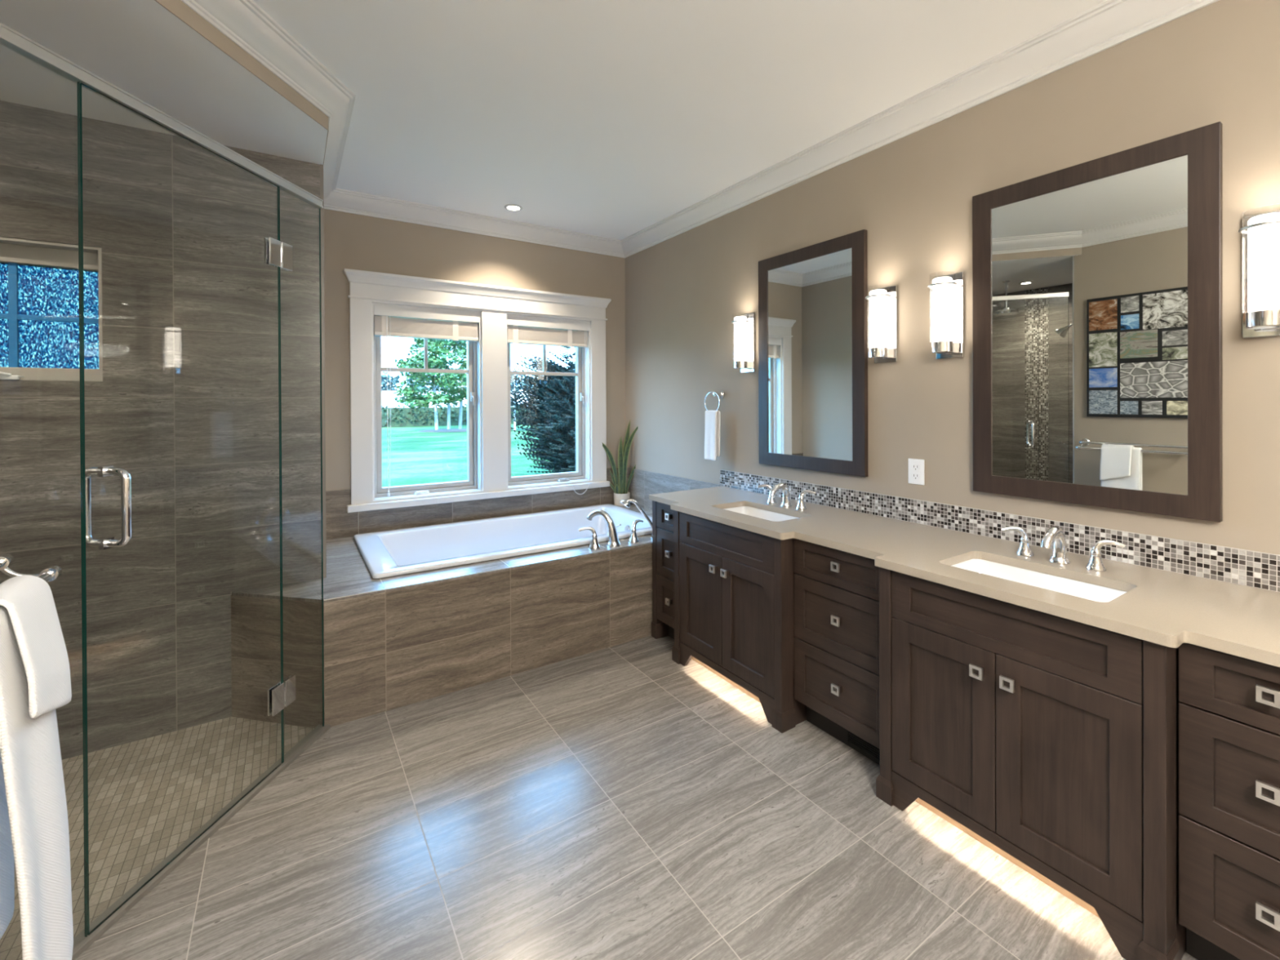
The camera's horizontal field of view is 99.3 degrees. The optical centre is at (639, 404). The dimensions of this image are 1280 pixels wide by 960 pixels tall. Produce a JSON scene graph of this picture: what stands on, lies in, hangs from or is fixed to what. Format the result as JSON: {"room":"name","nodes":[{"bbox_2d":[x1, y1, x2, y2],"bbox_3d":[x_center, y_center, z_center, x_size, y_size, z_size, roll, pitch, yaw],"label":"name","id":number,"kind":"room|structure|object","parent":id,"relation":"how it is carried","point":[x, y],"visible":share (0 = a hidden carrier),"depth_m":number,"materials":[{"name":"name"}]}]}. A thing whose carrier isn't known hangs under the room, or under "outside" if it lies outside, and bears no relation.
{"room":"bathroom","nodes":[
{"label":"bathroom","id":0,"kind":"room"},
{"bbox_2d":[0,604,73,959],"bbox_3d":[-1.164,0.754,1.017,0.103,0.791,0.237,0,0,-33],"label":"bath towel","id":1,"kind":"object","parent":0,"point":[34,833],"visible":0.75,"depth_m":1.02,"materials":[{"name":"white fabric"}]},
{"bbox_2d":[0,575,71,718],"bbox_3d":[-1.187,0.483,1.032,0.111,0.279,0.183,0,0,-33],"label":"hand towel","id":2,"kind":"object","parent":1,"relation":"on","point":[28,601],"visible":1,"depth_m":1.04,"materials":[{"name":"white fabric"}]},
{"bbox_2d":[0,100,321,759],"bbox_3d":[-2.514,0.076,2.212,2.116,2.874,0.140,0,0,-33],"label":"wall","id":3,"kind":"structure","parent":0,"point":[185,402],"depth_m":2.40,"materials":[{"name":"tile"}]},
{"bbox_2d":[0,236,102,381],"bbox_3d":[-2.534,-0.377,2.182,0.567,0.564,0.148,0,0,-33],"label":"window","id":4,"kind":"structure","parent":3,"relation":"in","point":[39,286],"depth_m":2.27,"materials":[{"name":"blue glass"}]},
{"bbox_2d":[320,164,326,577],"bbox_3d":[-1.588,-0.164,2.724,0.015,2.069,0.004,0,0,-33],"label":"trim","id":5,"kind":"structure","parent":3,"relation":"attached to","point":[322,193],"depth_m":2.72,"materials":[{"name":"grey tile"}]},
{"bbox_2d":[0,0,327,164],"bbox_3d":[-2.059,-1.276,1.606,2.000,0.168,1.369,0,0,-33],"label":"ceiling","id":6,"kind":"structure","parent":0,"point":[140,47],"depth_m":1.98,"materials":[{"name":"white paint"}]},
{"bbox_2d":[154,0,328,164],"bbox_3d":[-1.433,-1.281,1.953,0.202,0.168,1.564,0,0,-4],"label":"wall header","id":7,"kind":"structure","parent":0,"point":[178,8],"depth_m":1.91,"materials":[{"name":"beige paint"}]},
{"bbox_2d":[180,0,1219,257],"bbox_3d":[0.114,-1.315,1.526,3.063,0.110,5.642,0,0,-33],"label":"trim","id":8,"kind":"structure","parent":7,"relation":"attached to","point":[1108,24],"depth_m":2.38,"materials":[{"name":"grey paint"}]},
{"bbox_2d":[324,208,626,491],"bbox_3d":[-1.121,0.061,4.189,2.563,2.874,0.170,0,0,-33],"label":"wall","id":9,"kind":"structure","parent":0,"point":[356,242],"depth_m":3.88,"materials":[{"name":"beige paint"}]},
{"bbox_2d":[372,302,482,500],"bbox_3d":[-1.536,-0.014,3.920,0.736,1.343,0.168,0,0,-33],"label":"window","id":10,"kind":"structure","parent":9,"relation":"in","point":[473,371],"depth_m":3.97,"materials":[{"name":"grey paint"}]},
{"bbox_2d":[373,304,479,496],"bbox_3d":[-1.506,-0.025,3.875,0.712,1.302,0.069,0,0,-33],"label":"window blind","id":11,"kind":"object","parent":10,"relation":"attached to","point":[384,326],"visible":0.93,"depth_m":3.83,"materials":[{"name":"beige fabric"}]},
{"bbox_2d":[325,467,619,539],"bbox_3d":[-1.090,0.708,4.103,2.313,0.309,0.010,0,0,-33],"label":"tiled wall","id":12,"kind":"structure","parent":9,"relation":"attached to","point":[340,523],"depth_m":3.90,"materials":[{"name":"brown tile"}]},
{"bbox_2d":[343,268,611,504],"bbox_3d":[-1.088,-0.115,4.076,1.984,1.538,0.056,0,0,-33],"label":"trim","id":13,"kind":"structure","parent":9,"relation":"attached to","point":[494,303],"depth_m":4.05,"materials":[{"name":"grey paint"}]},
{"bbox_2d":[346,480,609,512],"bbox_3d":[-1.092,0.676,4.080,1.955,0.044,0.071,0,0,-33],"label":"trim","id":14,"kind":"structure","parent":9,"relation":"attached to","point":[457,498],"depth_m":3.94,"materials":[{"name":"grey paint"}]},
{"bbox_2d":[506,314,591,487],"bbox_3d":[-0.764,-0.020,4.419,0.724,1.343,0.168,0,0,-33],"label":"window","id":15,"kind":"structure","parent":9,"relation":"in","point":[580,374],"depth_m":4.54,"materials":[{"name":"grey paint"}]},
{"bbox_2d":[506,315,589,494],"bbox_3d":[-0.716,0.026,4.346,0.700,1.416,0.136,0,0,-33],"label":"window blind","id":16,"kind":"object","parent":15,"relation":"attached to","point":[567,337],"visible":0.94,"depth_m":4.36,"materials":[{"name":"beige fabric"}]},
{"bbox_2d":[0,635,1197,959],"bbox_3d":[-0.398,1.477,1.198,4.313,0.060,5.642,0,0,-33],"label":"floor","id":17,"kind":"structure","parent":0,"point":[627,801],"depth_m":1.79,"materials":[{"name":"tile"}]},
{"bbox_2d":[71,724,330,959],"bbox_3d":[-1.464,1.451,1.840,0.050,0.036,1.190,0,0,5],"label":"shower threshold","id":18,"kind":"structure","parent":17,"relation":"on","point":[81,943],"depth_m":1.75,"materials":[{"name":"grey"}]},
{"bbox_2d":[76,81,87,937],"bbox_3d":[-1.508,0.286,1.354,0.008,2.306,0.212,0,0,5],"label":"screen","id":19,"kind":"object","parent":18,"relation":"on","point":[77,82],"visible":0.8,"depth_m":1.46,"materials":[{"name":"clear glass"}]},
{"bbox_2d":[80,83,295,935],"bbox_3d":[-1.436,0.284,1.841,0.144,2.298,0.765,0,0,10],"label":"shower door","id":20,"kind":"structure","parent":18,"relation":"on","point":[277,254],"depth_m":1.52,"materials":[{"name":"clear glass"}]},
{"bbox_2d":[279,186,324,762],"bbox_3d":[-1.423,0.282,2.289,0.008,2.306,0.241,0,0,5],"label":"screen","id":21,"kind":"object","parent":18,"relation":"on","point":[320,298],"visible":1,"depth_m":2.41,"materials":[{"name":"clear glass"}]},
{"bbox_2d":[0,22,323,208],"bbox_3d":[-1.470,-0.883,1.826,0.032,0.036,1.166,0,0,5],"label":"header rail","id":22,"kind":"object","parent":21,"relation":"attached to","point":[10,38],"visible":1,"depth_m":1.59,"materials":[{"name":"grey metal"}]},
{"bbox_2d":[231,504,653,728],"bbox_3d":[-0.913,1.154,3.481,2.694,0.581,1.246,0,0,-33],"label":"tub surround","id":23,"kind":"object","parent":17,"relation":"on","point":[391,642],"visible":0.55,"depth_m":2.68,"materials":[{"name":"tile"}]},
{"bbox_2d":[353,503,652,578],"bbox_3d":[-0.784,1.059,3.621,1.910,0.447,0.988,0,0,-33],"label":"bathtub","id":24,"kind":"object","parent":23,"relation":"in","point":[392,553],"visible":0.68,"depth_m":3.75,"materials":[{"name":"white ceramic"}]},
{"bbox_2d":[578,510,643,549],"bbox_3d":[-0.183,0.756,3.374,0.460,0.209,0.179,0,0,-33],"label":"tub faucet","id":25,"kind":"object","parent":23,"relation":"on","point":[613,540],"visible":1,"depth_m":3.32,"materials":[{"name":"silver metal"}]},
{"bbox_2d":[602,420,638,506],"bbox_3d":[-0.166,0.491,4.618,0.399,0.730,0.137,0,0,6],"label":"snake plant","id":26,"kind":"object","parent":23,"relation":"on","point":[621,494],"visible":0.98,"depth_m":4.59,"materials":[{"name":"green plant"}]},
{"bbox_2d":[620,497,652,537],"bbox_3d":[-0.002,0.732,3.499,0.248,0.256,0.068,0,0,-13],"label":"shower","id":27,"kind":"object","parent":23,"relation":"on","point":[626,503],"visible":0.73,"depth_m":3.49,"materials":[{"name":"silver metal"}]},
{"bbox_2d":[651,500,674,639],"bbox_3d":[0.397,1.010,3.380,0.599,0.849,0.326,0,0,-33],"label":"base cabinet","id":28,"kind":"object","parent":17,"relation":"on","point":[663,560],"visible":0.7,"depth_m":3.28,"materials":[{"name":"brown wood"}]},
{"bbox_2d":[671,510,806,733],"bbox_3d":[0.668,1.011,2.886,0.679,0.849,0.809,0,0,-33],"label":"base cabinet","id":29,"kind":"object","parent":17,"relation":"on","point":[734,587],"visible":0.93,"depth_m":2.63,"materials":[{"name":"brown wood"}]},
{"bbox_2d":[794,538,879,764],"bbox_3d":[1.045,1.011,2.377,0.599,0.849,0.466,0,0,-33],"label":"base cabinet","id":30,"kind":"object","parent":17,"relation":"on","point":[837,592],"visible":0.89,"depth_m":2.23,"materials":[{"name":"brown wood"}]},
{"bbox_2d":[846,729,879,760],"bbox_3d":[0.933,1.375,2.189,0.007,0.093,0.232,0,0,-33],"label":"vent grille","id":31,"kind":"object","parent":30,"relation":"attached to","point":[858,744],"depth_m":2.22,"materials":[{"name":"black metal"}]},
{"bbox_2d":[875,567,1186,959],"bbox_3d":[1.349,1.012,1.833,0.679,0.849,0.790,0,0,-33],"label":"base cabinet","id":32,"kind":"object","parent":17,"relation":"on","point":[1050,741],"visible":0.92,"depth_m":1.57,"materials":[{"name":"brown wood"}]},
{"bbox_2d":[648,486,1279,666],"bbox_3d":[1.020,0.571,2.345,0.672,0.030,2.740,0,0,-33],"label":"countertop","id":33,"kind":"structure","parent":32,"relation":"on","point":[1166,608],"depth_m":1.77,"materials":[{"name":"beige stone"}]},
{"bbox_2d":[723,506,799,521],"bbox_3d":[0.626,0.654,2.853,0.302,0.134,0.520,0,0,-33],"label":"sink basin","id":34,"kind":"object","parent":33,"relation":"in","point":[761,513],"visible":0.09,"depth_m":3.02,"materials":[{"name":"white ceramic"}]},
{"bbox_2d":[758,482,815,509],"bbox_3d":[0.765,0.490,2.948,0.167,0.130,0.337,0,0,-33],"label":"sink faucet","id":35,"kind":"object","parent":33,"relation":"on","point":[786,491],"visible":1,"depth_m":2.95,"materials":[{"name":"silver metal"}]},
{"bbox_2d":[951,559,1126,602],"bbox_3d":[1.293,0.655,1.798,0.311,0.134,0.508,0,0,-33],"label":"sink basin","id":36,"kind":"object","parent":33,"relation":"in","point":[1091,592],"visible":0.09,"depth_m":1.88,"materials":[{"name":"white ceramic"}]},
{"bbox_2d":[1001,525,1124,571],"bbox_3d":[1.446,0.491,1.894,0.167,0.130,0.337,0,0,-33],"label":"sink faucet","id":37,"kind":"object","parent":33,"relation":"on","point":[1055,535],"visible":1,"depth_m":1.89,"materials":[{"name":"silver metal"}]},
{"bbox_2d":[1178,642,1279,959],"bbox_3d":[1.690,1.012,1.378,0.599,0.849,0.358,0,0,-33],"label":"base cabinet","id":38,"kind":"object","parent":17,"relation":"on","point":[1229,704],"visible":0.98,"depth_m":1.30,"materials":[{"name":"brown wood"}]},
{"bbox_2d":[253,0,1107,239],"bbox_3d":[-0.509,-1.426,1.153,4.813,0.120,5.992,0,0,-33],"label":"ceiling","id":39,"kind":"structure","parent":0,"point":[612,119],"depth_m":2.31,"materials":[{"name":"white paint"}]},
{"bbox_2d":[504,204,522,211],"bbox_3d":[-0.882,-1.371,3.792,0.128,0.007,0.128,0,0,-33],"label":"recessed light","id":40,"kind":"object","parent":39,"relation":"in","point":[514,207],"visible":1,"depth_m":3.79,"materials":[{"name":"grey paint"}]},
{"bbox_2d":[625,0,1279,555],"bbox_3d":[1.464,0.057,2.412,0.150,2.874,5.962,0,0,-33],"label":"wall","id":41,"kind":"structure","parent":0,"point":[913,193],"depth_m":2.40,"materials":[{"name":"beige paint"}]},
{"bbox_2d":[625,466,720,510],"bbox_3d":[0.212,0.701,4.209,0.010,0.309,1.226,0,0,-33],"label":"tiled wall","id":42,"kind":"structure","parent":41,"relation":"attached to","point":[643,483],"depth_m":4.37,"materials":[{"name":"grey tile"}]},
{"bbox_2d":[704,390,724,410],"bbox_3d":[0.515,-0.016,3.666,0.080,0.154,0.157,0,0,-33],"label":"towel ring","id":43,"kind":"object","parent":41,"relation":"attached to","point":[721,393],"visible":1,"depth_m":3.65,"materials":[{"name":"silver metal"}]},
{"bbox_2d":[704,409,719,460],"bbox_3d":[0.483,0.207,3.647,0.046,0.335,0.125,0,0,-33],"label":"hand towel","id":44,"kind":"object","parent":43,"relation":"hanging from","point":[712,431],"visible":1,"depth_m":3.62,"materials":[{"name":"white fabric"}]},
{"bbox_2d":[731,312,755,373],"bbox_3d":[0.638,-0.389,3.430,0.124,0.369,0.118,0,0,-33],"label":"wall sconce","id":45,"kind":"object","parent":41,"relation":"attached to","point":[744,325],"visible":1,"depth_m":3.41,"materials":[{"name":"white glass"}]},
{"bbox_2d":[758,229,868,476],"bbox_3d":[0.942,-0.257,3.050,0.028,1.247,0.736,0,0,-33],"label":"wall mirror","id":46,"kind":"object","parent":41,"relation":"attached to","point":[813,304],"visible":1,"depth_m":2.99,"materials":[{"name":"brown wood"}]},
{"bbox_2d":[767,248,852,461],"bbox_3d":[0.943,-0.257,3.051,0.019,1.112,0.601,0,0,-33],"label":"mirror glass","id":47,"kind":"object","parent":46,"relation":"attached to","point":[810,296],"depth_m":3.02,"materials":[{"name":"white"}]},
{"bbox_2d":[865,284,897,363],"bbox_3d":[1.155,-0.388,2.630,0.124,0.369,0.118,0,0,-33],"label":"wall sconce","id":48,"kind":"object","parent":41,"relation":"attached to","point":[883,328],"visible":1,"depth_m":2.61,"materials":[{"name":"white glass"}]},
{"bbox_2d":[908,458,924,484],"bbox_3d":[1.289,0.315,2.538,0.009,0.118,0.077,0,0,-33],"label":"wall outlet","id":49,"kind":"object","parent":41,"relation":"attached to","point":[916,466],"visible":1,"depth_m":2.53,"materials":[{"name":"white plastic"}]},
{"bbox_2d":[911,472,919,479],"bbox_3d":[1.287,0.336,2.537,0.003,0.032,0.036,0,0,-33],"label":"socket","id":50,"kind":"object","parent":49,"relation":"attached to","point":[915,476],"depth_m":2.53,"materials":[{"name":"grey plastic"}]},
{"bbox_2d":[911,463,919,471],"bbox_3d":[1.287,0.294,2.536,0.003,0.032,0.036,0,0,-33],"label":"socket","id":51,"kind":"object","parent":49,"relation":"attached to","point":[915,467],"depth_m":2.53,"materials":[{"name":"grey plastic"}]},
{"bbox_2d":[927,271,964,359],"bbox_3d":[1.322,-0.387,2.372,0.124,0.369,0.118,0,0,-33],"label":"wall sconce","id":52,"kind":"object","parent":41,"relation":"attached to","point":[948,291],"visible":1,"depth_m":2.35,"materials":[{"name":"white glass"}]},
{"bbox_2d":[720,469,1279,592],"bbox_3d":[1.294,0.500,2.532,0.008,0.109,2.758,0,0,-33],"label":"backsplash","id":53,"kind":"structure","parent":41,"relation":"attached to","point":[1260,570],"depth_m":2.05,"materials":[{"name":"multicoloured tile"}]},
{"bbox_2d":[972,121,1222,522],"bbox_3d":[1.618,-0.256,2.004,0.028,1.247,0.730,0,0,-33],"label":"wall mirror","id":54,"kind":"object","parent":41,"relation":"attached to","point":[1097,284],"visible":1,"depth_m":1.92,"materials":[{"name":"brown wood"}]},
{"bbox_2d":[991,154,1187,495],"bbox_3d":[1.619,-0.256,2.005,0.019,1.112,0.595,0,0,-33],"label":"mirror glass","id":55,"kind":"object","parent":54,"relation":"attached to","point":[1090,272],"depth_m":1.96,"materials":[{"name":"white"}]},
{"bbox_2d":[1238,210,1279,337],"bbox_3d":[1.831,-0.387,1.585,0.124,0.369,0.118,0,0,-33],"label":"wall sconce","id":56,"kind":"object","parent":41,"relation":"attached to","point":[1260,233],"visible":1,"depth_m":1.57,"materials":[{"name":"white glass"}]},
{"bbox_3d":[-0.618,0.077,-0.259,0.120,2.874,3.435,0,0,-33],"label":"wall","id":57,"kind":"structure","parent":0,"visible":0},
{"bbox_2d":[0,553,62,582],"bbox_3d":[-1.210,0.359,0.919,0.159,0.081,0.713,0,0,-33],"label":"towel bar","id":58,"kind":"object","parent":57,"relation":"attached to","point":[51,573],"visible":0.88,"depth_m":1.20,"materials":[{"name":"silver metal"}]},
{"label":"outside","id":59,"kind":"structure","parent":0,"visible":0},
{"bbox_2d":[381,388,538,408],"bbox_3d":[-24.996,-1.494,112.372,320.000,5.940,124.100,0,0,-33],"label":"field","id":60,"kind":"structure","parent":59,"point":[384,393],"depth_m":85.77,"materials":[{"name":"white"}]},
{"bbox_2d":[381,371,400,391],"bbox_3d":[-63.689,-5.063,137.483,6.542,6.547,4.331,0,0,-33],"label":"tree","id":61,"kind":"object","parent":60,"relation":"on","point":[394,380],"visible":0.62,"depth_m":137.12,"materials":[{"name":"blue plant"}]},
{"bbox_2d":[402,375,429,390],"bbox_3d":[-57.705,-5.530,140.210,6.943,6.998,4.259,0,0,-33],"label":"tree","id":62,"kind":"object","parent":60,"relation":"on","point":[410,379],"visible":0.12,"depth_m":139.55,"materials":[{"name":"white"}]},
{"bbox_2d":[429,382,451,391],"bbox_3d":[-52.996,-4.780,144.717,6.727,5.256,3.963,0,0,-33],"label":"tree","id":63,"kind":"object","parent":60,"relation":"on","point":[437,387],"visible":0.1,"depth_m":143.61,"materials":[{"name":"white"}]},
{"bbox_2d":[511,374,519,391],"bbox_3d":[-37.087,-5.951,155.372,6.764,7.245,4.172,0,0,-33],"label":"tree","id":64,"kind":"object","parent":60,"relation":"on","point":[512,382],"visible":0.11,"depth_m":154.88,"materials":[{"name":"blue plant"}]},
{"bbox_2d":[521,377,537,391],"bbox_3d":[-32.542,-5.162,160.308,6.418,6.357,3.952,0,0,-33],"label":"tree","id":65,"kind":"object","parent":60,"relation":"on","point":[522,383],"visible":0.07,"depth_m":158.85,"materials":[{"name":"blue plant"}]},
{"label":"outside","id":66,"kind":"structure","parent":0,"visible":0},
{"bbox_2d":[382,423,555,487],"bbox_3d":[-1.043,1.685,29.272,150.000,0.001,41.700,0,0,-33],"label":"lawn","id":67,"kind":"structure","parent":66,"point":[415,457],"depth_m":18.23,"materials":[{"name":"green plant"}]},
{"bbox_2d":[393,337,466,430],"bbox_3d":[-12.196,-2.117,35.341,7.108,7.669,7.004,0,0,-33],"label":"tree","id":68,"kind":"object","parent":67,"relation":"on","point":[434,362],"visible":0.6,"depth_m":33.78,"materials":[{"name":"green plant"}]},
{"bbox_2d":[417,428,466,432],"bbox_3d":[-12.343,1.668,35.245,4.000,0.110,4.000,0,0,-33],"label":"mulch bed","id":69,"kind":"object","parent":67,"relation":"on","point":[441,430],"visible":0.76,"depth_m":34.09,"materials":[{"name":"grey"}]},
{"bbox_2d":[381,404,537,427],"bbox_3d":[-14.901,0.831,43.339,36.001,1.890,1.285,0,0,-33],"label":"hedge","id":70,"kind":"object","parent":67,"relation":"on","point":[403,416],"visible":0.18,"depth_m":41.81,"materials":[{"name":"green plant"}]},
{"bbox_2d":[511,359,536,430],"bbox_3d":[-8.135,-0.614,35.189,3.324,4.615,2.620,0,0,-4],"label":"conifer tree","id":71,"kind":"object","parent":67,"relation":"on","point":[513,393],"visible":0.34,"depth_m":35.09,"materials":[{"name":"green plant"}]},
{"bbox_2d":[511,346,575,474],"bbox_3d":[-0.999,0.269,12.179,3.836,2.972,3.773,0,0,2],"label":"conifer tree","id":72,"kind":"object","parent":67,"relation":"on","point":[554,411],"visible":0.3,"depth_m":11.32,"materials":[{"name":"green plant"}]},
{"bbox_2d":[557,346,575,369],"bbox_3d":[-3.350,-1.291,26.326,3.344,5.998,3.309,0,0,11],"label":"conifer tree","id":73,"kind":"object","parent":67,"relation":"on","point":[568,354],"visible":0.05,"depth_m":26.36,"materials":[{"name":"green plant"}]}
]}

